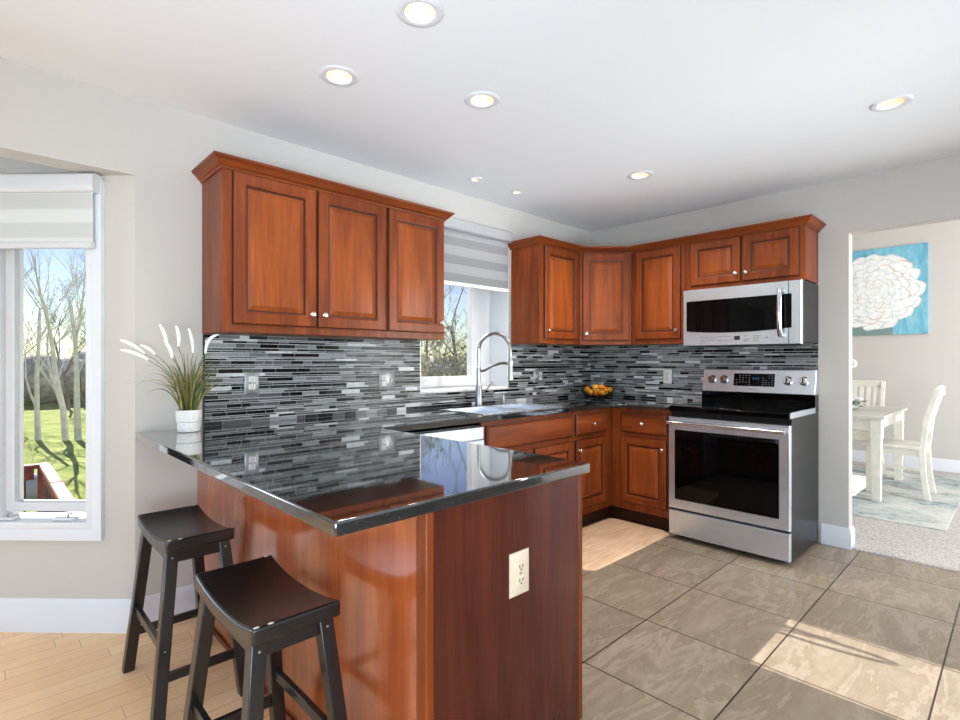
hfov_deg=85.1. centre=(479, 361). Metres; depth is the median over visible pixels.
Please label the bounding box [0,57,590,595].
wall
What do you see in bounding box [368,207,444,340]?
upper cabinet
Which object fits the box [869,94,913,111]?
recessed light
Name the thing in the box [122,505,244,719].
bar stool
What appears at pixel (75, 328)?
birch tree
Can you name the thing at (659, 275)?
upper cabinet
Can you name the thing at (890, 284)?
canvas painting
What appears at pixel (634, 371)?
backsplash
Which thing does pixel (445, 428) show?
control panel
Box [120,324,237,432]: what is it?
potted grass
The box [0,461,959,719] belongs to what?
floor
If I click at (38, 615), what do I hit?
baseboard
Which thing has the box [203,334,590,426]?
backsplash
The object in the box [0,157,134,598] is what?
wall
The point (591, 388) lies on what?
wire fruit basket
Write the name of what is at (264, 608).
bar stool
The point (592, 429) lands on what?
base cabinet
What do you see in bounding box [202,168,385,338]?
upper cabinet
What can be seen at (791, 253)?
upper cabinet
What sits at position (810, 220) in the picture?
crown molding
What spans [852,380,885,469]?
dining chair
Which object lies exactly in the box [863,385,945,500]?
dining chair
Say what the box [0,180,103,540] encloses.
window
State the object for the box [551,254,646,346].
upper cabinet
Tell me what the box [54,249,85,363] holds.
bare tree
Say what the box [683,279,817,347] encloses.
microwave oven
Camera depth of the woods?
24.38 m
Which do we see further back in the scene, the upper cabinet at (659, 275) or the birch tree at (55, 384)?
the birch tree at (55, 384)
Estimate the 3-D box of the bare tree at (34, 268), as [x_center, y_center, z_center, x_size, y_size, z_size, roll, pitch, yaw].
[-14.533,-1.153,16.683,3.668,6.597,3.521,0,0,5]
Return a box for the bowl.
[852,404,859,409]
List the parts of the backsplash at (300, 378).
edge trim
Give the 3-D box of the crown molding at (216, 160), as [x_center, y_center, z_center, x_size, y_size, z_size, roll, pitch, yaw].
[-0.784,-0.903,2.919,1.408,0.053,0.343,0,0,-44]
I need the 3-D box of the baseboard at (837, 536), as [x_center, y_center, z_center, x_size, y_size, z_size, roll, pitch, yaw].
[2.418,1.172,3.532,0.116,0.135,0.170,0,0,-44]
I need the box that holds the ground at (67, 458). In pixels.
[19,398,85,512]
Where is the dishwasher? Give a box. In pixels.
[401,424,483,444]
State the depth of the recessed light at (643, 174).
3.43 m
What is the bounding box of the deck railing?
[23,462,83,512]
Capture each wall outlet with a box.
[244,372,258,393]
[379,371,394,389]
[509,548,528,598]
[533,369,542,382]
[663,369,671,383]
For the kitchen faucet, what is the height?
0.534 m
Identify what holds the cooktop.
in the range
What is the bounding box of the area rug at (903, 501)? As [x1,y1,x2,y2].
[852,465,959,530]
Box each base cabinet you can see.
[197,469,581,719]
[479,412,572,459]
[573,408,611,526]
[609,408,670,531]
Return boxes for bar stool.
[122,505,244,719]
[183,555,347,719]
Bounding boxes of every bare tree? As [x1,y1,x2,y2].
[24,263,59,285]
[24,268,79,382]
[30,268,85,409]
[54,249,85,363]
[421,286,457,376]
[421,341,460,376]
[424,285,466,375]
[445,305,466,360]
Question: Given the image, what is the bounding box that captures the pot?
[175,409,201,432]
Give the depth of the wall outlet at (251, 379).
2.74 m
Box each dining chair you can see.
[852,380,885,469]
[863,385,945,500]
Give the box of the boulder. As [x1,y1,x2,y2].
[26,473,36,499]
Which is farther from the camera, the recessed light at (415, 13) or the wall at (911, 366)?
the wall at (911, 366)
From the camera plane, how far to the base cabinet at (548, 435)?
3.42 m
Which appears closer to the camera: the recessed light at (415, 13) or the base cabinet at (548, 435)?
the recessed light at (415, 13)
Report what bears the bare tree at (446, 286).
on the ground at (67, 458)
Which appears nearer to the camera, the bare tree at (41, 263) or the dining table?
the dining table
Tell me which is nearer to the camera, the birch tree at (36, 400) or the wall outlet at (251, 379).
the wall outlet at (251, 379)
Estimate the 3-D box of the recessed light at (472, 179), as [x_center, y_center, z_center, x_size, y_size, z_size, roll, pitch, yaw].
[-0.033,-1.253,3.475,0.094,0.101,0.094,0,0,-44]
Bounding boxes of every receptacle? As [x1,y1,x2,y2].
[249,377,255,381]
[249,384,255,389]
[516,560,524,572]
[516,573,524,586]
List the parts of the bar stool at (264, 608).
leg, leg, seat, leg, leg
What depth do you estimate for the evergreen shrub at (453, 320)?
9.05 m
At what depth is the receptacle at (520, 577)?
1.47 m
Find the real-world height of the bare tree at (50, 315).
6.383 m
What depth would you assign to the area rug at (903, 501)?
4.54 m
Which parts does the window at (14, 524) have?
frame, sash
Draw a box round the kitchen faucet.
[475,332,513,405]
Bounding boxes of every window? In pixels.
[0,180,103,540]
[420,288,507,392]
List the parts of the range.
knob, knob, door handle, storage drawer, oven door, control panel, knob, knob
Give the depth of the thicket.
23.09 m
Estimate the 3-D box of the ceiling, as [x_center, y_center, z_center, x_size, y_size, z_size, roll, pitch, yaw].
[0.208,-1.335,0.229,7.920,0.250,8.400,0,0,-44]
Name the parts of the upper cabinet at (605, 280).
frame, door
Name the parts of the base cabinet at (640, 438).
door, drawer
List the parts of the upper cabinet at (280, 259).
door, door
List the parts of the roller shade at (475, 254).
rail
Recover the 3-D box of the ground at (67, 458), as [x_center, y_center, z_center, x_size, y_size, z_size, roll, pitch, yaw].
[-30.779,2.089,38.059,120.000,0.100,88.100,0,0,-44]
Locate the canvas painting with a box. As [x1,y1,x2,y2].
[852,243,927,335]
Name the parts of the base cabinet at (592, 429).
drawer, door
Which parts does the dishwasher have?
control panel, door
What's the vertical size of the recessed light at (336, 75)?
0.101 m
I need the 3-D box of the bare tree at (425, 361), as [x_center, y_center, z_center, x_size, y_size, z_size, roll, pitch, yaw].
[-2.226,-1.302,16.985,2.878,6.910,4.029,0,0,25]
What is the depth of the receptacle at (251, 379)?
2.74 m
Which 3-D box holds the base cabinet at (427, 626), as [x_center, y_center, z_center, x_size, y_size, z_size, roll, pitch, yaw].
[-0.528,0.799,2.130,0.657,0.881,1.831,0,0,-44]
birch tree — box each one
[24,249,79,440]
[24,249,85,439]
[52,249,85,440]
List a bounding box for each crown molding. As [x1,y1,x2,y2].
[191,150,454,221]
[508,214,825,253]
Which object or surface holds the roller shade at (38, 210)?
attached to the window at (14, 524)
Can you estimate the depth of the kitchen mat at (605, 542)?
3.56 m
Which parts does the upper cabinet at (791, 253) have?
door, door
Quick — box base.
[475,386,482,405]
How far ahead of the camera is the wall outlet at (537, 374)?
4.36 m
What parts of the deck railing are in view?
post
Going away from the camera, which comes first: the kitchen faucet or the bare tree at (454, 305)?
the kitchen faucet
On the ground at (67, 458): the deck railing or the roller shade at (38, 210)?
the deck railing
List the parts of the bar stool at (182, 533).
leg, leg, seat, leg, leg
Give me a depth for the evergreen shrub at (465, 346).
10.83 m
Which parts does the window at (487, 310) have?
sash, sill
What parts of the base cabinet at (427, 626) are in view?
shoe molding, seating panel, corner post, panel, corner post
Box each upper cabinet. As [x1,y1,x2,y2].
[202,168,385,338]
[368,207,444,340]
[511,244,578,344]
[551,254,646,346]
[632,245,685,344]
[686,225,817,290]
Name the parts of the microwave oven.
door handle, panel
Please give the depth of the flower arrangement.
5.10 m
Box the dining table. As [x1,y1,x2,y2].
[852,405,907,501]
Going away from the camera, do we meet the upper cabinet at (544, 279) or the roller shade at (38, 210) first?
the roller shade at (38, 210)
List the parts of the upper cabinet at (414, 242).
door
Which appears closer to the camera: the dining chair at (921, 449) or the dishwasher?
the dishwasher
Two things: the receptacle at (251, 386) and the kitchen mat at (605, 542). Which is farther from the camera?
the kitchen mat at (605, 542)
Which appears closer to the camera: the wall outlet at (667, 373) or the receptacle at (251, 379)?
the receptacle at (251, 379)
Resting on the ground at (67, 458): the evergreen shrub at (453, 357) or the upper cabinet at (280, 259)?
the evergreen shrub at (453, 357)
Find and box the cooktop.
[669,401,814,418]
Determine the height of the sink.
0.188 m
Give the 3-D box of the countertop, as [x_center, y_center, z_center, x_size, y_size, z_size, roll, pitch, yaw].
[0.373,0.341,2.980,3.629,0.032,1.857,0,0,-44]
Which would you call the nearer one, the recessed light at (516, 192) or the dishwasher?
the dishwasher
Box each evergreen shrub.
[421,301,457,375]
[421,325,466,376]
[421,334,466,375]
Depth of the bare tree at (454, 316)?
13.55 m
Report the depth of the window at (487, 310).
4.14 m
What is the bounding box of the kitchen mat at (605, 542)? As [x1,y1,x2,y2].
[582,518,668,570]
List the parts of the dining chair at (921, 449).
leg, seat, post, post, rail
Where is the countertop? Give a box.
[135,396,692,536]
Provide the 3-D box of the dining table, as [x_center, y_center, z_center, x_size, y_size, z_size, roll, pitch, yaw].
[3.593,0.847,5.252,1.280,0.744,0.940,0,0,-44]
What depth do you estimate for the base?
3.76 m
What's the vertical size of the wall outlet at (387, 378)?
0.116 m
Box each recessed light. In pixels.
[318,65,358,86]
[395,0,443,27]
[464,91,499,108]
[468,177,481,181]
[511,190,522,194]
[627,170,653,179]
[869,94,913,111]
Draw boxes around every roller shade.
[0,173,102,248]
[444,217,511,292]
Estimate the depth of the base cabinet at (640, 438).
3.88 m
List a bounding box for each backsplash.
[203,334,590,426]
[591,342,818,401]
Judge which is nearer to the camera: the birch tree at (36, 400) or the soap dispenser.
the soap dispenser
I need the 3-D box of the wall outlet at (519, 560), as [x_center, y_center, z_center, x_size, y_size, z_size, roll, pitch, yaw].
[0.113,0.597,1.473,0.080,0.122,0.010,0,0,-44]
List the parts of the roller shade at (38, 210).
rail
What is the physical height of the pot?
0.100 m
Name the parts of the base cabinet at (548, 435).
door, false drawer, door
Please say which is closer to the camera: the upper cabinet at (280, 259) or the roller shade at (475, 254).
the upper cabinet at (280, 259)
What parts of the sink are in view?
bowl, bowl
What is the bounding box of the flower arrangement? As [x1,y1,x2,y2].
[852,359,865,409]
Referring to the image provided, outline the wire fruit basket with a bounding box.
[581,386,614,399]
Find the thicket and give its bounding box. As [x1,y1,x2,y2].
[44,331,85,406]
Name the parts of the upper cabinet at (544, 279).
frame, door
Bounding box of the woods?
[24,350,465,403]
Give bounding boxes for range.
[666,369,818,562]
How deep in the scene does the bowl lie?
5.08 m
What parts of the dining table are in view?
leg, leg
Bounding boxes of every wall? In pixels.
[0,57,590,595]
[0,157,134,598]
[591,155,959,542]
[852,220,959,459]
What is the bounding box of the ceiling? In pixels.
[0,0,959,231]
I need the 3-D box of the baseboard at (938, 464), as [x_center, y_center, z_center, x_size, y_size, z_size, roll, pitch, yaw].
[5.570,1.164,5.404,0.016,0.150,6.040,0,0,-44]
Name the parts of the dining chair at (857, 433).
seat, rail, post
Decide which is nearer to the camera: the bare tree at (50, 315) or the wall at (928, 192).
the wall at (928, 192)
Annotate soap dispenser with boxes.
[501,392,510,403]
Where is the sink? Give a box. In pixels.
[438,403,562,424]
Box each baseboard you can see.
[0,583,195,632]
[821,523,854,549]
[852,450,959,472]
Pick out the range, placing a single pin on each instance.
(743, 458)

